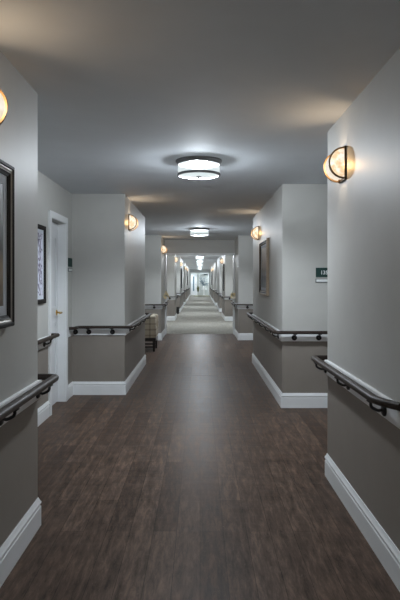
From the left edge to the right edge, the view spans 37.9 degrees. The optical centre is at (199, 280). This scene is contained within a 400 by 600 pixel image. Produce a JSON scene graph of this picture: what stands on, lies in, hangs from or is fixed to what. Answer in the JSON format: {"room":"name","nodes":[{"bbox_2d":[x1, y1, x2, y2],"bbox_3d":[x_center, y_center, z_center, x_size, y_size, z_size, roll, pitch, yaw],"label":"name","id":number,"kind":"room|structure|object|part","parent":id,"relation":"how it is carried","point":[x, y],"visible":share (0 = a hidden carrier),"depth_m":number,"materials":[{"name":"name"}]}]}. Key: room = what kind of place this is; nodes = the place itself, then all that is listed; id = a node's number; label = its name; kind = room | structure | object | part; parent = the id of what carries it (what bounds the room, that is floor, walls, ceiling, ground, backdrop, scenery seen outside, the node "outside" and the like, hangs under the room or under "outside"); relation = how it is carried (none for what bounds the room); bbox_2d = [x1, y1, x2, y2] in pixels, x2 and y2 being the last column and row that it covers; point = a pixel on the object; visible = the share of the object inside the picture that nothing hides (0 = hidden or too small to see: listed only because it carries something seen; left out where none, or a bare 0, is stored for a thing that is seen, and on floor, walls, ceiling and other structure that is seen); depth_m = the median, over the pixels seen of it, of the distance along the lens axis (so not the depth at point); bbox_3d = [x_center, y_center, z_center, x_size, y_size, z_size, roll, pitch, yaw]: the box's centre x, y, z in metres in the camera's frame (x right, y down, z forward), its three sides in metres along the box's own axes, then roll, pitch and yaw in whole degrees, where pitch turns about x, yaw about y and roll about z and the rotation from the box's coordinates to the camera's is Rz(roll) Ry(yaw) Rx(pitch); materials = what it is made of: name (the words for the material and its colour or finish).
{"room":"nursing home corridor","nodes":[
{"label":"nursing home corridor","id":0,"kind":"room"},
{"bbox_2d":[0,51,189,546],"bbox_3d":[-1.440,0.163,26.500,1.120,2.430,59.000,0,0,0],"label":"wall","id":1,"kind":"structure","parent":0,"point":[117,270],"depth_m":6.90,"materials":[{"name":"grey paint"}]},
{"bbox_2d":[0,90,7,124],"bbox_3d":[-0.857,-0.725,2.360,0.110,0.212,0.164,0,0,0],"label":"wall sconce","id":2,"kind":"object","parent":1,"relation":"attached to","point":[3,100],"visible":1,"depth_m":2.43,"materials":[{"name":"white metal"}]},
{"bbox_3d":[-0.856,-0.727,2.360,0.088,0.176,0.136,0,0,0],"label":"curved glass","id":3,"kind":"part","parent":2,"relation":"part of","materials":[{"name":"white glass"}]},
{"bbox_2d":[0,159,14,328],"bbox_3d":[-0.895,-0.163,2.386,0.034,0.753,0.760,0,0,0],"label":"framed picture","id":4,"kind":"object","parent":1,"relation":"attached to","point":[7,172],"visible":1,"depth_m":2.71,"materials":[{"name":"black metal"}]},
{"bbox_2d":[0,183,2,305],"bbox_3d":[-0.905,-0.163,2.386,0.006,0.561,0.568,0,0,0],"label":"print","id":5,"kind":"object","parent":4,"relation":"attached to","point":[1,184],"depth_m":2.65},
{"bbox_2d":[0,401,49,587],"bbox_3d":[-1.220,1.298,1.465,0.650,0.160,8.930,0,0,0],"label":"baseboard","id":6,"kind":"structure","parent":1,"relation":"attached to","point":[14,546],"depth_m":2.94,"materials":[{"name":"white wood"}]},
{"bbox_2d":[0,374,58,426],"bbox_3d":[-1.175,0.596,0.192,0.741,0.120,6.383,0,0,0],"label":"handrail","id":7,"kind":"object","parent":1,"relation":"attached to","point":[12,406],"visible":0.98,"depth_m":2.85,"materials":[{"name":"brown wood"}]},
{"bbox_2d":[38,224,45,303],"bbox_3d":[-1.530,-0.157,5.440,0.030,0.755,0.620,0,0,0],"label":"framed picture","id":8,"kind":"object","parent":1,"relation":"attached to","point":[41,229],"visible":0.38,"depth_m":5.64},
{"bbox_2d":[38,233,41,295],"bbox_3d":[-1.538,-0.157,5.440,0.006,0.601,0.466,0,0,0],"label":"print","id":9,"kind":"object","parent":8,"relation":"attached to","point":[39,234],"depth_m":5.59},
{"bbox_2d":[38,333,59,349],"bbox_3d":[-1.488,0.596,4.716,0.113,0.120,2.553,0,0,0],"label":"handrail","id":10,"kind":"object","parent":1,"relation":"attached to","point":[43,342],"visible":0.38,"depth_m":5.65,"materials":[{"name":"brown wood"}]},
{"bbox_2d":[48,210,67,415],"bbox_3d":[-1.589,0.328,6.325,0.133,2.100,0.790,0,0,0],"label":"door","id":11,"kind":"structure","parent":1,"relation":"in","point":[57,233],"depth_m":6.63,"materials":[{"name":"white wood"}]},
{"bbox_3d":[-1.616,0.328,6.325,0.008,1.660,0.450,0,0,0],"label":"panel moulding","id":12,"kind":"part","parent":11,"relation":"part of","materials":[{"name":"white wood"}]},
{"bbox_2d":[68,258,71,271],"bbox_3d":[-1.540,-0.189,6.910,0.010,0.160,0.204,0,0,0],"label":"room sign","id":13,"kind":"object","parent":1,"relation":"attached to","point":[69,259],"visible":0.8,"depth_m":6.89,"materials":[{"name":"plastic"}]},
{"bbox_3d":[-1.540,-0.218,6.910,0.010,0.102,0.200,0,0,0],"label":"number plate","id":14,"kind":"part","parent":13,"relation":"part of","materials":[{"name":"plastic"}]},
{"bbox_2d":[68,313,151,336],"bbox_3d":[-1.175,0.596,8.252,0.741,0.120,3.053,0,0,0],"label":"handrail","id":15,"kind":"object","parent":1,"relation":"attached to","point":[77,330],"visible":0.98,"depth_m":7.03,"materials":[{"name":"brown wood"}]},
{"bbox_3d":[-1.165,0.554,8.277,0.721,0.036,3.001,0,0,0],"label":"rail","id":16,"kind":"part","parent":15,"relation":"part of","materials":[{"name":"grey metal"}]},
{"bbox_2d":[68,329,164,398],"bbox_3d":[-1.216,1.298,10.840,0.657,0.160,8.240,0,0,0],"label":"baseboard","id":17,"kind":"structure","parent":1,"relation":"attached to","point":[74,388],"depth_m":7.03,"materials":[{"name":"white wood"}]},
{"bbox_2d":[128,214,137,230],"bbox_3d":[-0.857,-0.745,7.500,0.110,0.212,0.164,0,0,0],"label":"wall sconce","id":18,"kind":"object","parent":1,"relation":"attached to","point":[132,220],"visible":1,"depth_m":7.43,"materials":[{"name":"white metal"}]},
{"bbox_3d":[-0.856,-0.747,7.426,0.088,0.176,0.007,0,0,0],"label":"glass","id":19,"kind":"part","parent":18,"relation":"part of","materials":[{"name":"white glass"}]},
{"bbox_2d":[145,302,168,308],"bbox_3d":[-1.171,0.596,14.191,0.748,0.120,1.538,0,0,0],"label":"handrail","id":20,"kind":"object","parent":1,"relation":"attached to","point":[147,306],"visible":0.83,"depth_m":13.51,"materials":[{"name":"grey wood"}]},
{"bbox_3d":[-1.163,0.554,14.172,0.733,0.036,1.501,0,0,0],"label":"rail","id":21,"kind":"part","parent":20,"relation":"part of","materials":[{"name":"brown wood"}]},
{"bbox_2d":[162,245,166,253],"bbox_3d":[-0.850,-0.750,13.950,0.110,0.212,0.164,0,0,0],"label":"wall sconce","id":22,"kind":"object","parent":1,"relation":"attached to","point":[164,249],"visible":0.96,"depth_m":13.88,"materials":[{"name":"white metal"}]},
{"bbox_2d":[163,290,168,300],"bbox_3d":[-0.833,0.364,14.350,0.162,0.287,0.220,0,0,0],"label":"vase","id":23,"kind":"object","parent":1,"relation":"attached to","point":[166,294],"visible":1,"depth_m":14.31,"materials":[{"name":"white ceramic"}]},
{"bbox_2d":[167,295,178,299],"bbox_3d":[-0.986,0.596,20.950,0.428,0.120,1.916,0,0,0],"label":"handrail","id":24,"kind":"object","parent":1,"relation":"attached to","point":[176,296],"visible":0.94,"depth_m":20.08,"materials":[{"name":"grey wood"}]},
{"bbox_2d":[167,295,189,320],"bbox_3d":[-1.381,1.298,35.650,1.037,0.160,40.700,0,0,0],"label":"baseboard","id":25,"kind":"structure","parent":1,"relation":"attached to","point":[169,318],"depth_m":20.66,"materials":[{"name":"white wood"}]},
{"bbox_2d":[190,269,209,295],"bbox_3d":[-0.010,0.159,54.025,1.820,2.422,0.150,0,0,0],"label":"trim","id":26,"kind":"structure","parent":1,"relation":"attached to","point":[191,270],"depth_m":53.95,"materials":[{"name":"white wood"}]},
{"bbox_2d":[0,334,399,599],"bbox_3d":[0.000,1.428,6.060,4.000,0.100,18.120,0,0,0],"label":"floor","id":27,"kind":"structure","parent":0,"point":[194,482],"depth_m":3.67,"materials":[{"name":"brown wood"}]},
{"bbox_2d":[145,314,157,351],"bbox_3d":[-1.175,1.008,11.620,0.650,0.740,0.620,0,0,0],"label":"armchair","id":28,"kind":"object","parent":27,"relation":"on","point":[151,324],"visible":0.43,"depth_m":11.32,"materials":[{"name":"fabric"}]},
{"bbox_3d":[-1.115,0.895,11.370,0.530,0.445,0.120,0,0,0],"label":"arm","id":29,"kind":"part","parent":28,"relation":"part of","materials":[{"name":"fabric"}]},
{"bbox_3d":[-1.175,1.145,11.620,0.630,0.065,0.600,0,0,0],"label":"seat frame","id":30,"kind":"part","parent":28,"relation":"part of","materials":[{"name":"beige fabric"}]},
{"bbox_3d":[-1.115,0.895,11.870,0.530,0.445,0.120,0,0,0],"label":"arm","id":31,"kind":"part","parent":28,"relation":"part of","materials":[{"name":"fabric"}]},
{"bbox_2d":[0,0,399,268],"bbox_3d":[0.000,-1.102,26.500,4.000,0.100,59.000,0,0,0],"label":"ceiling","id":32,"kind":"structure","parent":0,"point":[126,90],"depth_m":3.22,"materials":[{"name":"paint"}]},
{"bbox_2d":[176,156,221,179],"bbox_3d":[-0.010,-0.974,5.110,0.406,0.157,0.406,0,0,0],"label":"ceiling light","id":33,"kind":"object","parent":32,"relation":"attached to","point":[189,167],"visible":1,"depth_m":4.97,"materials":[{"name":"white glass"}]},
{"bbox_3d":[-0.010,-0.978,5.110,0.364,0.088,0.364,0,0,0],"label":"lamp shade","id":34,"kind":"part","parent":33,"relation":"part of","materials":[{"name":"white glass"}]},
{"bbox_2d":[179,172,218,177],"bbox_3d":[-0.010,-0.921,5.110,0.356,0.014,0.356,0,0,0],"label":"diffuser","id":35,"kind":"object","parent":33,"relation":"attached to","point":[181,174],"depth_m":5.07,"materials":[{"name":"white glass"}]},
{"bbox_2d":[189,228,209,235],"bbox_3d":[-0.010,-0.974,11.750,0.406,0.157,0.406,0,0,0],"label":"ceiling light","id":36,"kind":"object","parent":32,"relation":"attached to","point":[193,231],"visible":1,"depth_m":11.60,"materials":[{"name":"white glass"}]},
{"bbox_3d":[-0.010,-0.978,11.750,0.364,0.088,0.364,0,0,0],"label":"lamp shade","id":37,"kind":"part","parent":36,"relation":"part of","materials":[{"name":"white glass"}]},
{"bbox_2d":[195,255,203,258],"bbox_3d":[-0.010,-0.974,24.400,0.406,0.157,0.406,0,0,0],"label":"ceiling light","id":38,"kind":"object","parent":32,"relation":"attached to","point":[197,256],"visible":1,"depth_m":24.23,"materials":[{"name":"white glass"}]},
{"bbox_2d":[167,295,232,333],"bbox_3d":[0.000,1.424,35.560,4.000,0.108,40.880,0,0,0],"label":"floor","id":39,"kind":"structure","parent":0,"point":[199,315],"depth_m":20.12,"materials":[{"name":"beige carpet"}]},
{"bbox_2d":[194,295,209,296],"bbox_3d":[0.150,1.363,52.600,1.360,0.014,3.800,0,0,0],"label":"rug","id":40,"kind":"object","parent":39,"relation":"on","point":[194,295],"visible":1,"depth_m":50.70,"materials":[{"name":"grey carpet"}]},
{"bbox_3d":[0.380,1.070,55.300,0.560,0.600,0.560,0,0,0],"label":"side table","id":41,"kind":"object","parent":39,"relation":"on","visible":0},
{"bbox_2d":[199,277,208,288],"bbox_3d":[0.345,0.202,55.304,0.961,1.136,0.316,0,0,-9],"label":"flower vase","id":42,"kind":"object","parent":41,"relation":"on","point":[201,279],"visible":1,"depth_m":55.28,"materials":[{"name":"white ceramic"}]},
{"bbox_2d":[165,240,234,252],"bbox_3d":[-0.005,-0.879,15.125,1.800,0.345,0.250,0,0,0],"label":"wall header","id":43,"kind":"structure","parent":0,"point":[173,246],"depth_m":15.00,"materials":[{"name":"grey paint"}]},
{"bbox_2d":[165,253,234,333],"bbox_3d":[-0.005,0.336,15.125,1.800,2.085,0.310,0,0,0],"label":"trim","id":44,"kind":"structure","parent":43,"relation":"attached to","point":[166,254],"depth_m":14.97,"materials":[{"name":"white wood"}]},
{"bbox_2d":[191,273,208,294],"bbox_3d":[0.000,0.163,56.050,4.000,2.430,0.100,0,0,0],"label":"wall","id":45,"kind":"structure","parent":0,"point":[202,275],"depth_m":56.00,"materials":[{"name":"paint"}]},
{"bbox_2d":[192,274,195,294],"bbox_3d":[-0.580,0.373,55.965,0.440,1.990,0.070,0,0,0],"label":"door","id":46,"kind":"structure","parent":45,"relation":"in","point":[193,275],"depth_m":55.96,"materials":[{"name":"white wood"}]},
{"bbox_2d":[191,274,208,294],"bbox_3d":[-0.010,0.338,55.975,1.700,2.060,0.050,0,0,0],"label":"trim","id":47,"kind":"structure","parent":45,"relation":"attached to","point":[191,274],"depth_m":55.95,"materials":[{"name":"white wood"}]},
{"bbox_2d":[210,48,399,550],"bbox_3d":[1.430,0.163,26.500,1.140,2.430,59.000,0,0,0],"label":"wall","id":48,"kind":"structure","parent":0,"point":[350,228],"depth_m":3.49,"materials":[{"name":"grey paint"}]},
{"bbox_2d":[210,295,232,320],"bbox_3d":[1.371,1.298,35.650,1.057,0.160,40.700,0,0,0],"label":"baseboard","id":49,"kind":"structure","parent":48,"relation":"attached to","point":[226,318],"depth_m":20.94,"materials":[{"name":"white wood"}]},
{"bbox_2d":[219,294,231,299],"bbox_3d":[0.951,0.596,21.450,0.398,0.120,3.316,0,0,0],"label":"handrail","id":50,"kind":"object","parent":48,"relation":"attached to","point":[220,295],"visible":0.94,"depth_m":19.88,"materials":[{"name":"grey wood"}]},
{"bbox_2d":[230,292,235,300],"bbox_3d":[0.818,0.360,14.345,0.152,0.297,0.211,0,0,0],"label":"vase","id":51,"kind":"object","parent":48,"relation":"attached to","point":[233,297],"visible":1,"depth_m":14.33,"materials":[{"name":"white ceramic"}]},
{"bbox_2d":[231,302,252,308],"bbox_3d":[1.166,0.596,14.196,0.758,0.120,1.528,0,0,0],"label":"handrail","id":52,"kind":"object","parent":48,"relation":"attached to","point":[238,306],"visible":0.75,"depth_m":13.52,"materials":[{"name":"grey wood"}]},
{"bbox_3d":[1.159,0.554,14.178,0.743,0.036,1.491,0,0,0],"label":"rail","id":53,"kind":"part","parent":52,"relation":"part of","materials":[{"name":"brown wood"}]},
{"bbox_2d":[251,226,258,239],"bbox_3d":[0.840,-0.725,8.900,0.110,0.212,0.164,0,0,0],"label":"wall sconce","id":54,"kind":"object","parent":48,"relation":"attached to","point":[255,231],"visible":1,"depth_m":8.83,"materials":[{"name":"white glass"}]},
{"bbox_3d":[0.839,-0.727,8.825,0.088,0.176,0.007,0,0,0],"label":"glass","id":55,"kind":"part","parent":54,"relation":"part of","materials":[{"name":"white glass"}]},
{"bbox_2d":[259,238,268,295],"bbox_3d":[0.877,-0.182,8.020,0.036,0.755,0.940,0,0,0],"label":"framed picture","id":56,"kind":"object","parent":48,"relation":"attached to","point":[264,244],"visible":1,"depth_m":8.00,"materials":[{"name":"gold metal"}]},
{"bbox_2d":[261,247,265,287],"bbox_3d":[0.888,-0.182,8.020,0.006,0.561,0.746,0,0,0],"label":"print","id":57,"kind":"object","parent":56,"relation":"attached to","point":[263,249],"depth_m":8.12},
{"bbox_2d":[246,312,327,340],"bbox_3d":[1.166,0.596,8.090,0.758,0.120,3.736,0,0,0],"label":"handrail","id":58,"kind":"object","parent":48,"relation":"attached to","point":[281,335],"visible":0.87,"depth_m":6.31,"materials":[{"name":"brown wood"}]},
{"bbox_2d":[234,329,399,591],"bbox_3d":[1.212,1.298,5.980,0.667,0.160,17.960,0,0,0],"label":"baseboard","id":59,"kind":"structure","parent":48,"relation":"attached to","point":[388,554],"depth_m":3.49,"materials":[{"name":"white wood"}]},
{"bbox_2d":[316,268,327,281],"bbox_3d":[1.357,-0.062,6.324,0.204,0.160,0.011,0,0,0],"label":"room sign","id":60,"kind":"object","parent":48,"relation":"attached to","point":[320,272],"visible":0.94,"depth_m":6.32,"materials":[{"name":"plastic"}]},
{"bbox_3d":[1.357,-0.091,6.325,0.200,0.102,0.010,0,0,0],"label":"number plate","id":61,"kind":"part","parent":60,"relation":"part of","materials":[{"name":"plastic"}]},
{"bbox_2d":[323,146,346,183],"bbox_3d":[0.845,-0.725,3.660,0.110,0.212,0.164,0,0,0],"label":"wall sconce","id":62,"kind":"object","parent":48,"relation":"attached to","point":[335,164],"visible":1,"depth_m":3.59,"materials":[{"name":"white glass"}]},
{"bbox_3d":[0.844,-0.727,3.660,0.088,0.176,0.136,0,0,0],"label":"curved glass","id":63,"kind":"part","parent":62,"relation":"part of","materials":[{"name":"white glass"}]},
{"bbox_3d":[0.844,-0.727,3.586,0.088,0.176,0.007,0,0,0],"label":"glass","id":64,"kind":"part","parent":62,"relation":"part of","materials":[{"name":"white glass"}]},
{"bbox_3d":[0.894,-0.727,3.660,0.012,0.208,0.164,0,0,0],"label":"plate","id":65,"kind":"part","parent":62,"relation":"part of","materials":[{"name":"brown metal"}]},
{"bbox_2d":[311,355,399,428],"bbox_3d":[1.169,0.596,0.612,0.753,0.120,7.223,0,0,0],"label":"handrail","id":66,"kind":"object","parent":48,"relation":"attached to","point":[385,406],"visible":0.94,"depth_m":3.00,"materials":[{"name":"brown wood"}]}
]}

